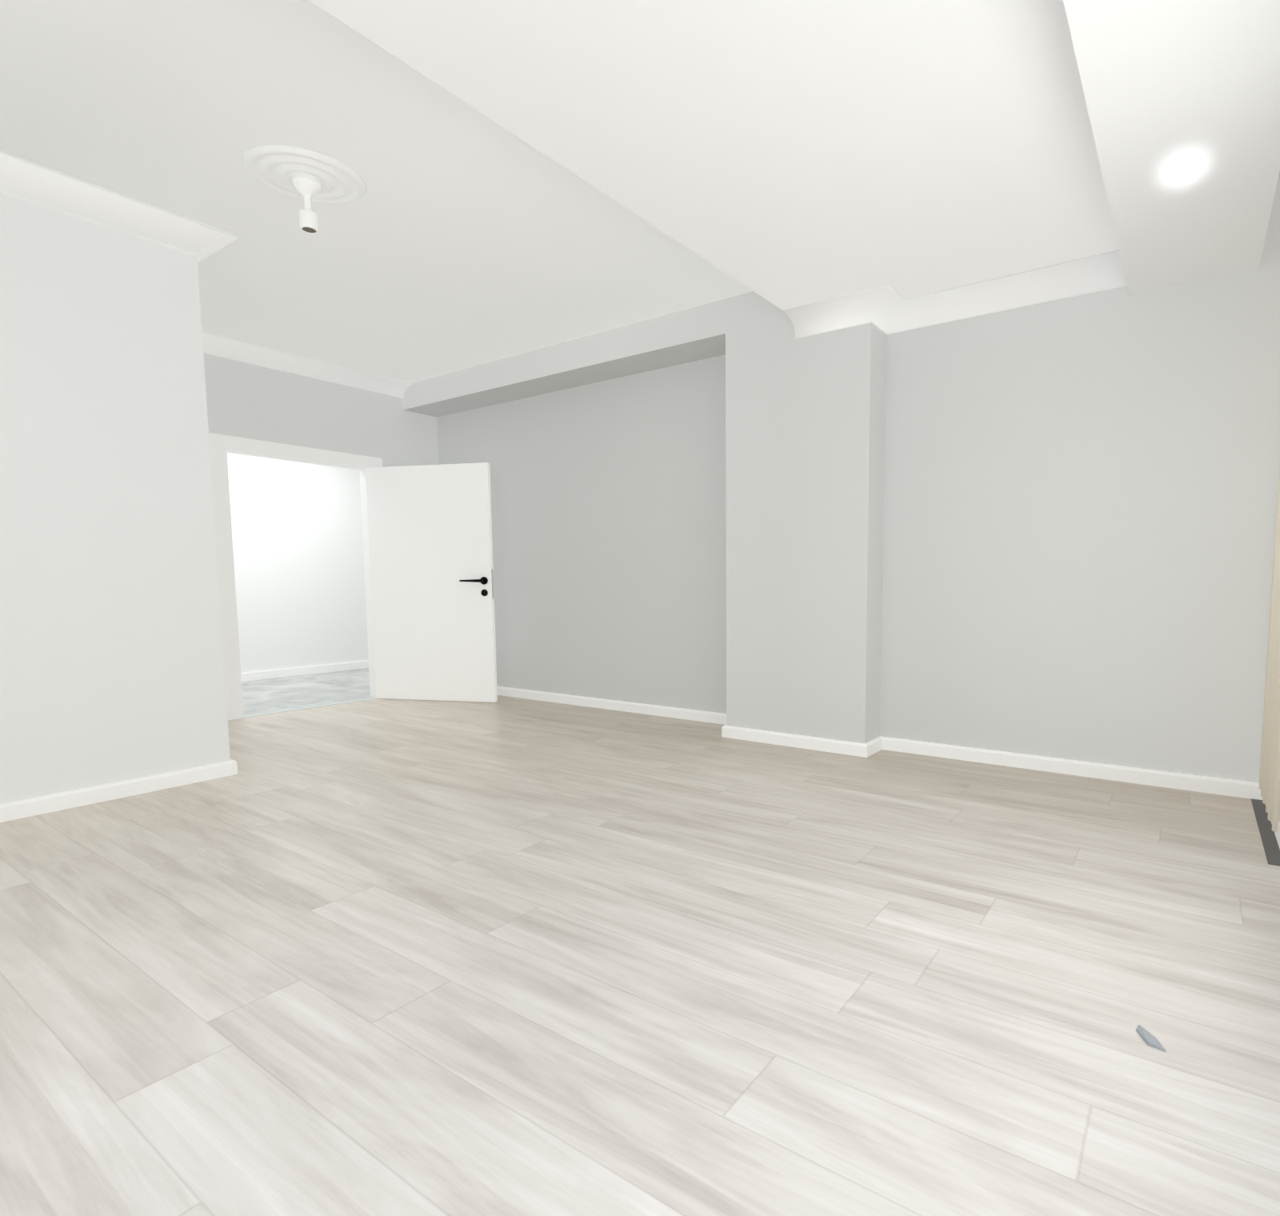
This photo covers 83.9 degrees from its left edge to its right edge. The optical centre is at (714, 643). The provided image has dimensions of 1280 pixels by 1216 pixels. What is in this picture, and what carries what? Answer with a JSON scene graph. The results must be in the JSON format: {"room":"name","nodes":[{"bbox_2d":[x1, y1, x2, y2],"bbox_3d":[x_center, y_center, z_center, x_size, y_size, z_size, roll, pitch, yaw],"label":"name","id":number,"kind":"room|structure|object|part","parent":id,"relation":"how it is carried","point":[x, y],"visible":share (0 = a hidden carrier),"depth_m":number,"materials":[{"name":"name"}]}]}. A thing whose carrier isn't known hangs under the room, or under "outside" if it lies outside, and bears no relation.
{"room":"empty living room","nodes":[
{"label":"empty living room","id":0,"kind":"room"},
{"bbox_2d":[0,192,230,803],"bbox_3d":[-4.282,-0.774,3.255,1.923,3.150,2.713,3,6,34],"label":"wall","id":1,"kind":"structure","parent":0,"point":[112,670],"depth_m":3.46,"materials":[{"name":"grey paint"}]},
{"bbox_2d":[0,759,237,822],"bbox_3d":[-3.383,0.789,2.974,0.024,0.078,2.457,3,6,34],"label":"baseboard","id":2,"kind":"structure","parent":1,"relation":"attached to","point":[147,784],"depth_m":3.52,"materials":[{"name":"white wood"}]},
{"bbox_2d":[227,452,368,673],"bbox_3d":[-4.842,-1.218,8.305,0.250,3.150,8.000,3,6,34],"label":"wall","id":3,"kind":"structure","parent":0,"point":[298,546],"depth_m":8.13,"materials":[{"name":"white paint"}]},
{"bbox_2d":[240,660,368,681],"bbox_3d":[-4.722,0.312,8.364,0.024,0.090,7.300,3,6,34],"label":"baseboard","id":4,"kind":"structure","parent":3,"relation":"attached to","point":[261,675],"depth_m":8.23,"materials":[{"name":"white wood"}]},
{"bbox_2d":[241,668,374,715],"bbox_3d":[-3.879,0.464,7.808,2.555,0.118,7.500,3,6,34],"label":"floor","id":5,"kind":"structure","parent":0,"point":[264,696],"depth_m":7.04,"materials":[{"name":"tile"}]},
{"bbox_2d":[203,353,439,467],"bbox_3d":[-3.461,-1.028,6.082,0.115,3.150,2.953,3,6,34],"label":"wall","id":6,"kind":"structure","parent":0,"point":[244,400],"depth_m":5.99,"materials":[{"name":"grey paint"}]},
{"bbox_2d":[208,432,382,719],"bbox_3d":[-3.504,-0.551,6.056,0.159,2.205,1.402,3,6,34],"label":"door frame","id":7,"kind":"structure","parent":6,"relation":"attached to","point":[221,446],"depth_m":5.56,"materials":[{"name":"white wood"}]},
{"bbox_2d":[365,462,497,702],"bbox_3d":[-2.533,-0.528,6.325,1.202,2.088,0.165,1,5,12],"label":"door leaf","id":8,"kind":"structure","parent":6,"relation":"in","point":[430,542],"depth_m":6.30,"materials":[{"name":"white wood"}]},
{"bbox_3d":[-2.094,-0.503,6.234,0.239,0.169,0.165,1,5,12],"label":"handle","id":9,"kind":"part","parent":8,"relation":"part of","materials":[{"name":"black metal"}]},
{"bbox_2d":[0,0,752,383],"bbox_3d":[-2.453,-2.304,3.654,4.144,0.288,5.146,3,6,34],"label":"ceiling","id":10,"kind":"structure","parent":0,"point":[459,235],"depth_m":3.30,"materials":[{"name":"white paint"}]},
{"bbox_2d":[0,149,411,398],"bbox_3d":[-2.553,-2.088,3.522,4.144,0.118,4.783,3,6,34],"label":"cornice","id":11,"kind":"structure","parent":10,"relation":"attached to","point":[31,182],"depth_m":3.55,"materials":[{"name":"white"}]},
{"bbox_2d":[241,144,366,204],"bbox_3d":[-1.856,-2.109,3.216,0.493,0.030,0.464,-2,5,-17],"label":"ceiling rose","id":12,"kind":"object","parent":10,"relation":"attached to","point":[278,168],"visible":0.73,"depth_m":3.16,"materials":[{"name":"white"}]},
{"bbox_2d":[292,176,321,233],"bbox_3d":[-1.855,-1.993,3.226,0.116,0.206,0.116,3,6,34],"label":"holder","id":13,"kind":"object","parent":12,"relation":"hanging from","point":[308,189],"visible":1,"depth_m":3.20,"materials":[{"name":"white plastic"}]},
{"bbox_2d":[301,222,316,233],"bbox_3d":[-1.855,-1.901,3.234,0.057,0.016,0.057,3,6,34],"label":"socket","id":14,"kind":"object","parent":13,"relation":"attached to","point":[307,227],"depth_m":3.22,"materials":[{"name":"white plastic"}]},
{"bbox_2d":[402,298,725,416],"bbox_3d":[-1.332,-2.362,5.785,3.626,0.459,0.363,3,6,34],"label":"beam","id":15,"kind":"structure","parent":0,"point":[698,333],"depth_m":5.46,"materials":[{"name":"grey paint"}]},
{"bbox_2d":[436,354,726,713],"bbox_3d":[-1.155,-1.045,6.157,3.626,3.150,0.250,3,6,34],"label":"wall","id":16,"kind":"structure","parent":0,"point":[609,516],"depth_m":5.81,"materials":[{"name":"grey paint"}]},
{"bbox_2d":[496,686,726,723],"bbox_3d":[-1.225,0.496,6.180,3.626,0.078,0.024,3,6,34],"label":"baseboard","id":17,"kind":"structure","parent":16,"relation":"attached to","point":[639,708],"depth_m":5.89,"materials":[{"name":"white wood"}]},
{"bbox_2d":[0,695,1279,1215],"bbox_3d":[-1.323,0.861,3.179,6.875,0.120,5.646,3,6,34],"label":"floor","id":18,"kind":"structure","parent":0,"point":[439,957],"depth_m":1.89,"materials":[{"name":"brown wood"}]},
{"bbox_2d":[716,721,873,757],"bbox_3d":[0.494,0.628,4.591,1.054,0.078,0.024,3,6,34],"label":"baseboard","id":19,"kind":"structure","parent":18,"relation":"on","point":[844,747],"depth_m":4.54,"materials":[{"name":"white wood"}]},
{"bbox_2d":[1136,1024,1166,1051],"bbox_3d":[1.015,0.920,1.653,0.034,0.008,0.095,0,5,-1],"label":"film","id":20,"kind":"object","parent":18,"relation":"on","point":[1150,1039],"visible":1,"depth_m":1.64,"materials":[{"name":"grey plastic"}]},
{"bbox_2d":[309,0,1118,310],"bbox_3d":[-0.032,-2.049,1.971,1.768,0.522,5.031,3,6,34],"label":"ceiling","id":21,"kind":"structure","parent":0,"point":[785,154],"depth_m":2.47,"materials":[{"name":"white paint"}]},
{"bbox_2d":[783,249,1127,339],"bbox_3d":[1.257,-1.903,3.905,1.768,0.120,0.418,3,6,34],"label":"cornice","id":22,"kind":"structure","parent":21,"relation":"attached to","point":[889,309],"depth_m":3.98,"materials":[{"name":"white"}]},
{"bbox_2d":[725,291,886,743],"bbox_3d":[0.689,-0.929,4.753,1.006,3.150,0.698,3,6,34],"label":"column","id":23,"kind":"structure","parent":0,"point":[805,434],"depth_m":4.44,"materials":[{"name":"grey paint"}]},
{"bbox_2d":[880,175,1279,783],"bbox_3d":[2.098,-0.865,3.957,2.223,3.150,0.450,3,6,34],"label":"wall","id":24,"kind":"structure","parent":0,"point":[1080,514],"depth_m":3.77,"materials":[{"name":"grey paint"}]},
{"bbox_2d":[873,736,1260,799],"bbox_3d":[1.856,0.677,3.975,1.943,0.078,0.024,3,6,34],"label":"baseboard","id":25,"kind":"structure","parent":24,"relation":"attached to","point":[1216,786],"depth_m":3.87,"materials":[{"name":"white wood"}]},
{"bbox_2d":[1260,796,1279,848],"bbox_3d":[1.279,0.911,1.355,0.024,0.078,5.031,3,6,34],"label":"baseboard","id":26,"kind":"structure","parent":24,"relation":"attached to","point":[1277,834],"depth_m":2.87,"materials":[{"name":"white"}]},
{"bbox_2d":[1063,0,1279,295],"bbox_3d":[0.919,-1.913,1.341,0.524,0.690,5.031,3,6,34],"label":"ceiling","id":27,"kind":"structure","parent":0,"point":[1165,83],"depth_m":2.24,"materials":[{"name":"white paint"}]},
{"bbox_2d":[1165,153,1203,183],"bbox_3d":[1.639,-1.658,2.469,0.320,0.001,0.600,3,6,34],"label":"recessed light","id":28,"kind":"object","parent":27,"relation":"in","point":[1183,168],"visible":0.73,"depth_m":2.47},
{"bbox_2d":[1250,798,1279,866],"bbox_3d":[2.372,0.795,3.043,0.051,0.001,0.957,3,6,34],"label":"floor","id":29,"kind":"structure","parent":0,"point":[1270,845],"depth_m":2.97,"materials":[{"name":"grey fabric"}]},
{"bbox_3d":[1.511,-1.967,1.499,0.028,0.040,4.061,3,6,34],"label":"rail","id":30,"kind":"object","parent":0,"visible":0},
{"bbox_2d":[1258,461,1279,832],"bbox_3d":[2.451,-0.671,3.008,0.037,2.817,0.714,3,6,34],"label":"curtain","id":31,"kind":"object","parent":30,"relation":"hanging from","point":[1269,784],"visible":0.98,"depth_m":3.14,"materials":[{"name":"beige fabric"}]}
]}

